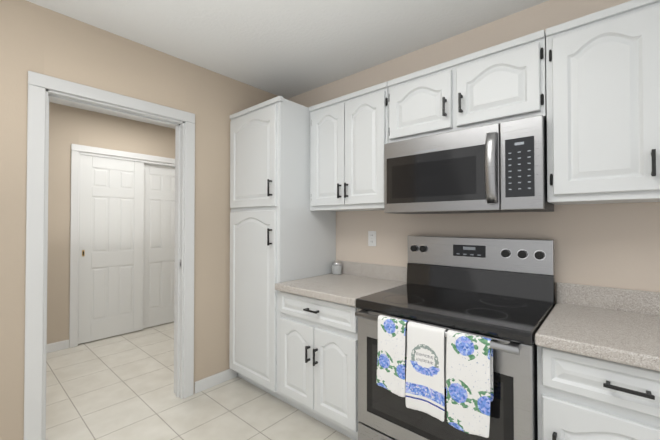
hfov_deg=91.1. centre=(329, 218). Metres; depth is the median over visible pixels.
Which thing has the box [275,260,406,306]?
countertop
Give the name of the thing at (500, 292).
range
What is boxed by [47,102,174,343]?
wall
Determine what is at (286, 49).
ceiling
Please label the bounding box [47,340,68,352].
baseboard
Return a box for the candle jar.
[332,262,341,274]
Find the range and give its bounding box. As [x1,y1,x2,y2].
[355,235,554,439]
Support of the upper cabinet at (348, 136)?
attached to the wall at (614, 245)
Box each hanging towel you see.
[376,315,408,396]
[405,321,447,421]
[446,330,492,437]
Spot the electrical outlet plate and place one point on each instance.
(371, 238)
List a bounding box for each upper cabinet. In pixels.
[309,82,387,211]
[387,30,546,142]
[545,0,659,204]
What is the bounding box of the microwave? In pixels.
[384,115,553,213]
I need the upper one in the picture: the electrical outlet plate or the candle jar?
the electrical outlet plate
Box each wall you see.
[0,0,284,439]
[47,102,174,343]
[287,0,659,304]
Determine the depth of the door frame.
1.81 m
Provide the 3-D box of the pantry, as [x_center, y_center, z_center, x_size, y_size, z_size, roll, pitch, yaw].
[-0.392,0.226,2.622,0.627,2.132,0.653,-1,-1,41]
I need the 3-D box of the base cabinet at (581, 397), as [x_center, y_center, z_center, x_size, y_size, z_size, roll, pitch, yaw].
[1.317,0.871,1.121,0.938,0.805,0.653,-1,-1,41]
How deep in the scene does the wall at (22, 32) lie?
1.99 m
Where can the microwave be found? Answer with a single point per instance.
(501, 167)
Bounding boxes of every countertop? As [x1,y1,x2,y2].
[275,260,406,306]
[535,282,659,371]
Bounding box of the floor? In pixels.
[46,322,352,439]
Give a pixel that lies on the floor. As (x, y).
(119, 387)
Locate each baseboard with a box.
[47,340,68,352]
[194,369,237,393]
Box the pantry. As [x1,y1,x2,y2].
[229,96,335,402]
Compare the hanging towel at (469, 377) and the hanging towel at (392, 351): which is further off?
the hanging towel at (392, 351)
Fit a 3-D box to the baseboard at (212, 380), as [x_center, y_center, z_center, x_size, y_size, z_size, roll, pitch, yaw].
[-1.703,1.237,1.578,0.012,0.085,2.865,-1,-1,41]
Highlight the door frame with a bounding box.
[24,71,194,439]
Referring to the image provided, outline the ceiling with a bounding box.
[26,0,548,128]
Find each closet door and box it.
[78,154,143,343]
[143,163,174,327]
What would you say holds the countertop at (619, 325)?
on the base cabinet at (581, 397)
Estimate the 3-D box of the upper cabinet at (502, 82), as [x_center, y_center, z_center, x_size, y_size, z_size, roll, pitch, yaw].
[0.750,-0.655,1.828,0.814,0.390,0.363,-1,-1,41]
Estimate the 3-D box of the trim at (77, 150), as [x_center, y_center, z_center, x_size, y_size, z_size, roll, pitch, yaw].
[-2.228,0.276,3.814,0.136,2.062,1.339,-1,-1,41]
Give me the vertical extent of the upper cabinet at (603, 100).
0.780 m
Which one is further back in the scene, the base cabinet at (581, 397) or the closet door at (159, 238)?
the closet door at (159, 238)
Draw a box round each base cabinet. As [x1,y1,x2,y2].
[280,291,358,439]
[537,346,659,439]
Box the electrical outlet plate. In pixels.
[368,231,375,245]
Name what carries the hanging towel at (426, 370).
hanging from the range
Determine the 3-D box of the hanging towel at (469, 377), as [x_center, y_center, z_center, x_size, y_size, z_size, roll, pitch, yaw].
[0.556,0.655,1.296,0.170,0.380,0.057,-1,-1,41]
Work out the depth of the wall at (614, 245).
1.78 m
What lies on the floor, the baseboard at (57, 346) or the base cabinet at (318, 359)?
the base cabinet at (318, 359)
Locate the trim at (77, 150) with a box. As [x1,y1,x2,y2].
[69,144,174,347]
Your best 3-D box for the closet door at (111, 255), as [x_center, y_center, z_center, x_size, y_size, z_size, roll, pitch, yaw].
[-2.398,0.312,3.582,0.037,1.960,0.614,-1,-1,41]

